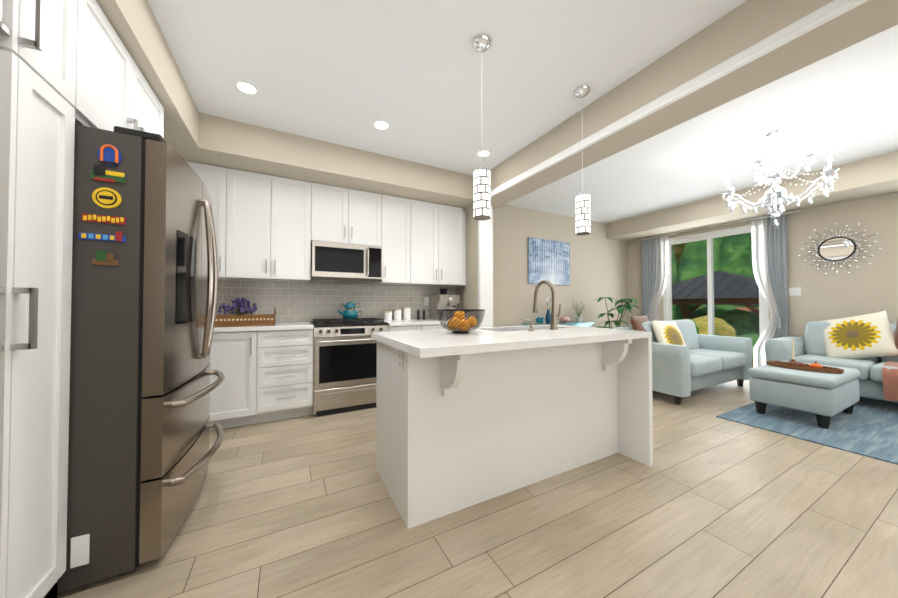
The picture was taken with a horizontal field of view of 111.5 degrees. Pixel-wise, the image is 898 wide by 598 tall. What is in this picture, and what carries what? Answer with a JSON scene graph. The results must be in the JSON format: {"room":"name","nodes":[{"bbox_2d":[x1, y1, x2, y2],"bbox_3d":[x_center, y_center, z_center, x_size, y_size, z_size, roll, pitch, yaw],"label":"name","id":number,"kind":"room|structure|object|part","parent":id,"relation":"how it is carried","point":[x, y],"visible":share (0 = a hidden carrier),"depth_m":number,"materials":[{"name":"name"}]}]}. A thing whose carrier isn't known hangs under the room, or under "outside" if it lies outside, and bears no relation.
{"room":"kitchen","nodes":[
{"label":"kitchen","id":0,"kind":"room"},
{"bbox_2d":[84,0,163,136],"bbox_3d":[-1.946,-1.008,1.446,0.628,0.561,1.010,0,-1,-28],"label":"upper cabinet","id":1,"kind":"object","parent":0,"relation":"attached to","point":[116,93],"depth_m":1.45,"materials":[{"name":"white wood"}]},
{"bbox_2d":[199,112,473,208],"bbox_3d":[-1.026,-1.409,3.546,2.820,0.300,0.700,0,-1,-28],"label":"ceiling soffit","id":2,"kind":"structure","parent":0,"point":[231,144],"depth_m":3.08,"materials":[{"name":"beige paint"}]},
{"bbox_2d":[278,204,627,327],"bbox_3d":[0.318,-0.170,4.718,8.010,2.740,0.150,0,-1,-28],"label":"wall","id":3,"kind":"structure","parent":0,"point":[598,264],"depth_m":5.50,"materials":[{"name":"beige paint"}]},
{"bbox_2d":[186,161,237,280],"bbox_3d":[-2.390,-0.735,3.008,0.497,1.057,0.352,0,-1,-28],"label":"upper cabinet","id":4,"kind":"object","parent":3,"relation":"attached to","point":[219,181],"depth_m":2.93,"materials":[{"name":"white wood"}]},
{"bbox_2d":[234,170,317,284],"bbox_3d":[-1.895,-0.731,3.270,0.867,1.057,0.352,0,-1,-28],"label":"upper cabinet","id":5,"kind":"object","parent":3,"relation":"attached to","point":[306,259],"depth_m":3.13,"materials":[{"name":"white wood"}]},
{"bbox_2d":[216,279,454,322],"bbox_3d":[-1.478,0.033,3.672,3.552,0.469,0.010,0,-1,-28],"label":"backsplash","id":6,"kind":"structure","parent":3,"relation":"attached to","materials":[{"name":"tile"}]},
{"bbox_2d":[424,297,428,305],"bbox_3d":[-0.312,0.033,4.280,0.070,0.120,0.004,0,-1,-28],"label":"outlet","id":7,"kind":"object","parent":6,"relation":"attached to","point":[426,299],"depth_m":4.28,"materials":[{"name":"white plastic"}]},
{"bbox_2d":[310,237,381,284],"bbox_3d":[-1.214,-0.413,3.602,0.760,0.419,0.393,0,-1,-28],"label":"microwave","id":8,"kind":"object","parent":3,"relation":"attached to","point":[331,262],"depth_m":3.43,"materials":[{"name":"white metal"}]},
{"bbox_2d":[318,184,381,244],"bbox_3d":[-1.226,-0.941,3.627,0.770,0.626,0.352,0,-1,-28],"label":"upper cabinet","id":9,"kind":"object","parent":3,"relation":"attached to","point":[344,214],"depth_m":3.48,"materials":[{"name":"white wood"}]},
{"bbox_2d":[374,194,417,284],"bbox_3d":[-0.723,-0.721,3.890,0.490,1.057,0.352,0,-1,-28],"label":"upper cabinet","id":10,"kind":"object","parent":3,"relation":"attached to","point":[399,215],"depth_m":3.76,"materials":[{"name":"white wood"}]},
{"bbox_2d":[418,201,465,288],"bbox_3d":[-0.221,-0.717,4.155,0.889,1.057,0.352,0,-1,-28],"label":"upper cabinet","id":11,"kind":"object","parent":3,"relation":"attached to","point":[441,228],"depth_m":4.03,"materials":[{"name":"white wood"}]},
{"bbox_2d":[528,237,569,284],"bbox_3d":[1.772,-0.650,5.389,0.980,0.780,0.032,0,-1,-28],"label":"framed picture","id":12,"kind":"object","parent":3,"relation":"attached to","point":[549,260],"visible":0.93,"depth_m":5.36},
{"bbox_2d":[455,208,477,318],"bbox_3d":[0.311,-0.007,4.259,0.150,2.400,0.650,0,-1,-28],"label":"wall","id":13,"kind":"structure","parent":0,"point":[468,292],"depth_m":4.14,"materials":[{"name":"beige paint"}]},
{"bbox_2d":[478,206,492,327],"bbox_3d":[0.473,-0.012,3.951,0.200,2.400,0.045,0,-1,-28],"label":"trim","id":14,"kind":"structure","parent":13,"relation":"attached to","point":[485,265],"depth_m":3.93,"materials":[{"name":"white paint"}]},
{"bbox_2d":[57,380,897,597],"bbox_3d":[2.025,1.198,1.469,8.010,0.100,7.450,0,-1,-28],"label":"floor","id":15,"kind":"structure","parent":0,"point":[708,504],"depth_m":1.54,"materials":[{"name":"brown wood"}]},
{"bbox_2d":[0,0,83,597],"bbox_3d":[-1.666,-0.079,0.902,0.628,2.436,0.307,0,-1,-28],"label":"tall cabinet","id":16,"kind":"object","parent":15,"relation":"on","point":[66,66],"depth_m":1.03,"materials":[{"name":"white wood"}]},
{"bbox_2d":[57,124,224,592],"bbox_3d":[-1.750,0.218,1.545,0.992,1.862,0.924,0,-1,-28],"label":"fridge","id":17,"kind":"object","parent":15,"relation":"on","point":[144,293],"visible":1,"depth_m":1.27,"materials":[{"name":"grey metal"}]},
{"bbox_2d":[209,333,257,430],"bbox_3d":[-2.138,0.734,2.965,0.514,0.875,0.622,0,-1,-28],"label":"base cabinet","id":18,"kind":"object","parent":15,"relation":"on","point":[234,402],"depth_m":2.75,"materials":[{"name":"white wood"}]},
{"bbox_2d":[258,329,313,422],"bbox_3d":[-1.730,0.738,3.181,0.537,0.875,0.622,0,-1,-28],"label":"base cabinet","id":19,"kind":"object","parent":15,"relation":"on","point":[285,356],"depth_m":2.93,"materials":[{"name":"white wood"}]},
{"bbox_2d":[310,325,397,416],"bbox_3d":[-1.121,0.738,3.496,0.827,0.885,0.631,0,-1,-28],"label":"range","id":20,"kind":"object","parent":15,"relation":"on","point":[343,378],"depth_m":3.16,"materials":[{"name":"silver metal"}]},
{"bbox_2d":[213,317,448,332],"bbox_3d":[-1.330,0.281,3.389,3.552,0.041,0.642,0,-1,-28],"label":"countertop","id":21,"kind":"structure","parent":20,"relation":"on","point":[283,324],"depth_m":3.22,"materials":[{"name":"white stone"}]},
{"bbox_2d":[214,307,275,326],"bbox_3d":[-1.970,0.169,2.953,0.521,0.173,0.300,0,-1,-28],"label":"basket","id":22,"kind":"object","parent":21,"relation":"on","point":[244,320],"visible":0.77,"depth_m":2.85,"materials":[{"name":"wicker"}]},
{"bbox_2d":[218,297,256,314],"bbox_3d":[-2.174,0.119,3.148,0.335,0.279,0.186,0,-1,-28],"label":"flowers","id":23,"kind":"object","parent":22,"relation":"in","point":[241,304],"visible":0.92,"depth_m":3.14,"materials":[{"name":"purple plant"}]},
{"bbox_2d":[384,311,394,319],"bbox_3d":[-0.774,0.214,3.902,0.097,0.112,0.097,1,-1,-37],"label":"canister","id":24,"kind":"object","parent":21,"relation":"on","point":[388,314],"depth_m":3.86,"materials":[{"name":"white ceramic"}]},
{"bbox_2d":[394,309,401,319],"bbox_3d":[-0.665,0.202,3.960,0.097,0.137,0.097,1,-1,-37],"label":"canister","id":25,"kind":"object","parent":21,"relation":"on","point":[397,314],"depth_m":3.92,"materials":[{"name":"white ceramic"}]},
{"bbox_2d":[403,307,410,319],"bbox_3d":[-0.550,0.191,4.021,0.097,0.162,0.097,1,-1,-37],"label":"canister","id":26,"kind":"object","parent":21,"relation":"on","point":[407,310],"depth_m":3.98,"materials":[{"name":"white ceramic"}]},
{"bbox_2d":[417,309,419,319],"bbox_3d":[-0.408,0.206,4.073,0.043,0.135,0.043,1,-1,-43],"label":"pepper mill","id":27,"kind":"object","parent":21,"relation":"on","point":[418,314],"depth_m":4.06,"materials":[{"name":"black"}]},
{"bbox_2d":[430,289,460,319],"bbox_3d":[-0.026,0.070,4.164,0.327,0.410,0.401,0,-1,-28],"label":"espresso machine","id":28,"kind":"object","parent":21,"relation":"on","point":[443,301],"visible":0.69,"depth_m":4.09,"materials":[{"name":"silver metal"}]},
{"bbox_2d":[338,300,361,318],"bbox_3d":[-1.155,0.122,3.566,0.274,0.213,0.176,0,-1,-28],"label":"teapot","id":29,"kind":"object","parent":20,"relation":"on","point":[349,312],"visible":1,"depth_m":3.51,"materials":[{"name":"teal ceramic"}]},
{"bbox_2d":[398,325,429,330],"bbox_3d":[-0.612,0.747,3.772,0.457,0.875,0.622,0,-1,-28],"label":"base cabinet","id":30,"kind":"object","parent":15,"relation":"on","point":[400,327],"depth_m":3.53,"materials":[{"name":"white wood"}]},
{"bbox_2d":[430,325,477,329],"bbox_3d":[-0.144,0.751,4.020,0.857,0.875,0.622,0,-1,-28],"label":"base cabinet","id":31,"kind":"object","parent":15,"relation":"on","point":[432,327],"depth_m":3.68,"materials":[{"name":"white wood"}]},
{"bbox_2d":[376,328,652,528],"bbox_3d":[0.448,0.714,2.129,1.727,0.890,0.898,0,-1,-28],"label":"kitchen island","id":32,"kind":"object","parent":15,"relation":"on","point":[473,417],"depth_m":1.84,"materials":[{"name":"white painted wood"},{"name":"white quartz"}]},
{"bbox_2d":[371,324,650,359],"bbox_3d":[0.445,0.248,2.119,1.750,0.040,0.870,0,-1,-28],"label":"island countertop","id":33,"kind":"structure","parent":32,"relation":"on","point":[419,342],"depth_m":1.83,"materials":[{"name":"white stone"}]},
{"bbox_2d":[436,309,484,333],"bbox_3d":[0.078,0.147,2.034,0.328,0.154,0.328,0,-1,-28],"label":"fruit bowl","id":34,"kind":"object","parent":33,"relation":"on","point":[458,321],"visible":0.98,"depth_m":1.95,"materials":[{"name":"black metal"}]},
{"bbox_2d":[524,280,560,330],"bbox_3d":[0.668,0.041,2.360,0.327,0.383,0.251,0,-1,-28],"label":"faucet","id":35,"kind":"object","parent":33,"relation":"on","point":[553,323],"depth_m":2.32,"materials":[{"name":"silver metal"}]},
{"bbox_2d":[522,295,593,326],"bbox_3d":[1.878,0.569,5.223,1.330,1.277,0.365,0,-1,-28],"label":"console table","id":36,"kind":"object","parent":15,"relation":"on","point":[564,320],"visible":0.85,"depth_m":5.16,"materials":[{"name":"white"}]},
{"bbox_2d":[592,297,640,328],"bbox_3d":[2.986,0.589,5.465,0.918,1.246,0.758,0,-1,-28],"label":"plant","id":37,"kind":"object","parent":15,"relation":"on","point":[620,309],"visible":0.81,"depth_m":5.48,"materials":[{"name":"green plant"}]},
{"bbox_2d":[613,315,751,404],"bbox_3d":[3.109,0.706,4.144,1.864,0.970,0.970,0,-1,-28],"label":"loveseat","id":38,"kind":"object","parent":15,"relation":"on","point":[687,359],"visible":0.73,"depth_m":3.85,"materials":[{"name":"fabric"}]},
{"bbox_2d":[630,315,652,341],"bbox_3d":[2.560,0.449,4.010,0.483,0.483,0.130,1,-19,-36],"label":"pillow","id":39,"kind":"object","parent":38,"relation":"on","point":[638,323],"depth_m":3.95,"materials":[{"name":"pink fabric"}]},
{"bbox_2d":[716,397,897,464],"bbox_3d":[4.499,1.155,2.225,2.490,0.010,3.170,0,-1,-28],"label":"rug","id":40,"kind":"object","parent":15,"relation":"on","point":[867,427],"visible":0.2,"depth_m":2.80,"materials":[{"name":"blue carpet"}]},
{"bbox_2d":[748,338,860,428],"bbox_3d":[3.620,0.784,3.123,0.950,0.757,0.570,0,-1,-28],"label":"ottoman","id":41,"kind":"object","parent":40,"relation":"on","point":[824,394],"visible":1,"depth_m":2.90,"materials":[{"name":"fabric"}]},
{"bbox_2d":[766,338,843,373],"bbox_3d":[3.574,0.555,3.096,0.244,0.300,0.530,0,-1,-28],"label":"tray","id":42,"kind":"object","parent":41,"relation":"on","point":[815,367],"depth_m":3.05,"materials":[{"name":"brown wood"}]},
{"bbox_2d":[764,310,897,402],"bbox_3d":[4.904,0.618,3.154,0.954,1.090,2.164,0,-1,-28],"label":"sofa","id":43,"kind":"object","parent":40,"relation":"on","point":[866,345],"visible":0.83,"depth_m":3.49,"materials":[{"name":"fabric"}]},
{"bbox_2d":[882,361,897,400],"bbox_3d":[4.701,0.842,3.088,0.538,0.353,0.332,0,-1,-28],"label":"throw","id":44,"kind":"object","parent":43,"relation":"on","point":[889,368],"depth_m":3.07,"materials":[{"name":"pink fabric"}]},
{"bbox_2d":[893,319,897,348],"bbox_3d":[5.044,0.385,3.142,0.160,0.567,0.567,31,-7,-37],"label":"pillow","id":45,"kind":"object","parent":43,"relation":"on","point":[895,326],"depth_m":3.32,"materials":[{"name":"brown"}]},
{"bbox_2d":[148,0,897,223],"bbox_3d":[2.025,-1.641,1.514,8.010,0.100,7.450,0,-1,-28],"label":"ceiling","id":46,"kind":"structure","parent":0,"point":[427,82],"depth_m":2.26,"materials":[{"name":"white paint"}]},
{"bbox_2d":[96,0,207,164],"bbox_3d":[-1.073,-1.467,-0.128,0.700,0.300,7.150,0,-1,-28],"label":"ceiling soffit","id":47,"kind":"object","parent":46,"relation":"attached to","point":[135,26],"depth_m":1.83,"materials":[{"name":"beige paint"}]},
{"bbox_2d":[234,80,258,95],"bbox_3d":[-1.511,-1.575,2.284,0.155,0.005,0.155,1,-1,-34],"label":"recessed light","id":48,"kind":"object","parent":46,"relation":"in","point":[245,87],"depth_m":2.28,"materials":[{"name":"white plastic"}]},
{"bbox_2d":[373,120,389,130],"bbox_3d":[-0.609,-1.568,2.761,0.155,0.005,0.155,1,-1,-37],"label":"recessed light","id":49,"kind":"object","parent":46,"relation":"in","point":[383,125],"depth_m":2.76,"materials":[{"name":"white plastic"}]},
{"bbox_2d":[472,34,491,219],"bbox_3d":[0.202,-1.040,1.881,0.124,1.090,0.124,0,-1,-28],"label":"pendant light","id":50,"kind":"object","parent":46,"relation":"hanging from","point":[481,43],"visible":1,"depth_m":1.84,"materials":[{"name":"white glass"}]},
{"bbox_3d":[0.202,-0.635,1.875,0.104,0.280,0.104,0,-1,-28],"label":"lamp shade","id":51,"kind":"part","parent":50,"relation":"part of","materials":[{"name":"white glass"}]},
{"bbox_2d":[476,150,490,156],"bbox_3d":[0.372,-1.560,3.280,0.155,0.005,0.155,1,-1,-34],"label":"recessed light","id":52,"kind":"object","parent":46,"relation":"in","point":[482,153],"depth_m":3.28,"materials":[{"name":"white"}]},
{"bbox_2d":[573,85,590,235],"bbox_3d":[1.007,-1.034,2.307,0.124,1.090,0.124,0,-1,-28],"label":"pendant light","id":53,"kind":"object","parent":46,"relation":"hanging from","point":[582,215],"visible":0.98,"depth_m":2.27,"materials":[{"name":"white glass"}]},
{"bbox_3d":[1.007,-0.629,2.300,0.104,0.280,0.104,0,-1,-28],"label":"lamp shade","id":54,"kind":"part","parent":53,"relation":"part of","materials":[{"name":"white glass"}]},
{"bbox_2d":[464,0,897,211],"bbox_3d":[1.906,-1.422,1.448,0.400,0.340,7.150,0,-1,-28],"label":"beam","id":55,"kind":"structure","parent":46,"relation":"attached to","point":[742,27],"depth_m":1.87,"materials":[{"name":"beige paint"}]},
{"bbox_2d":[491,0,868,196],"bbox_3d":[1.879,-1.300,1.035,0.030,0.082,6.449,0,-1,-28],"label":"trim","id":56,"kind":"structure","parent":55,"relation":"attached to","point":[813,20],"depth_m":1.75,"materials":[{"name":"white paint"}]},
{"bbox_2d":[606,151,897,241],"bbox_3d":[5.136,-1.415,3.157,0.670,0.300,7.150,0,-1,-28],"label":"ceiling soffit","id":57,"kind":"object","parent":46,"relation":"attached to","point":[868,177],"depth_m":4.20,"materials":[{"name":"beige paint"}]},
{"bbox_2d":[721,129,838,226],"bbox_3d":[3.070,-1.124,2.880,0.800,0.890,0.791,0,-1,-28],"label":"chandelier","id":58,"kind":"object","parent":46,"relation":"hanging from","point":[775,194],"visible":1,"depth_m":2.82,"materials":[{"name":"silver metal"}]},
{"bbox_2d":[627,192,897,337],"bbox_3d":[5.499,-0.192,3.329,0.150,2.740,7.150,0,-1,-28],"label":"wall","id":59,"kind":"structure","parent":0,"point":[864,288],"depth_m":4.00,"materials":[{"name":"beige paint"}]},
{"bbox_2d":[663,225,768,355],"bbox_3d":[4.484,0.028,5.233,0.100,2.358,1.448,0,-1,-28],"label":"sliding window","id":60,"kind":"structure","parent":59,"relation":"in","point":[763,321],"depth_m":5.21,"materials":[{"name":"white plastic"}]},
{"bbox_2d":[635,210,799,366],"bbox_3d":[4.339,-0.020,5.202,0.144,2.395,2.250,0,-1,-28],"label":"curtains","id":61,"kind":"object","parent":59,"relation":"attached to","point":[769,254],"visible":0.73,"depth_m":4.58,"materials":[{"name":"grey fabric"}]},
{"bbox_2d":[788,287,800,295],"bbox_3d":[4.883,-0.104,4.320,0.008,0.115,0.120,0,-1,-28],"label":"switch plate","id":62,"kind":"object","parent":59,"relation":"attached to","point":[795,291],"visible":1,"depth_m":4.31,"materials":[{"name":"white plastic"}]},
{"bbox_2d":[797,222,881,274],"bbox_3d":[5.051,-0.659,3.988,0.014,0.687,0.694,0,-1,-28],"label":"sunburst mirror","id":63,"kind":"object","parent":59,"relation":"attached to","point":[838,248],"visible":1,"depth_m":3.98,"materials":[{"name":"silver glass"}]},
{"label":"outside","id":64,"kind":"structure","parent":0,"visible":0},
{"bbox_3d":[27.004,2.391,19.898,53.400,0.100,70.000,0,-1,-28],"label":"ground","id":65,"kind":"structure","parent":64,"visible":0},
{"bbox_2d":[671,233,759,362],"bbox_3d":[13.210,-5.392,17.687,22.326,15.654,43.838,0,-1,-28],"label":"garden","id":66,"kind":"object","parent":65,"relation":"on","point":[738,267],"depth_m":10.56,"materials":[{"name":"green plant"}]}
]}

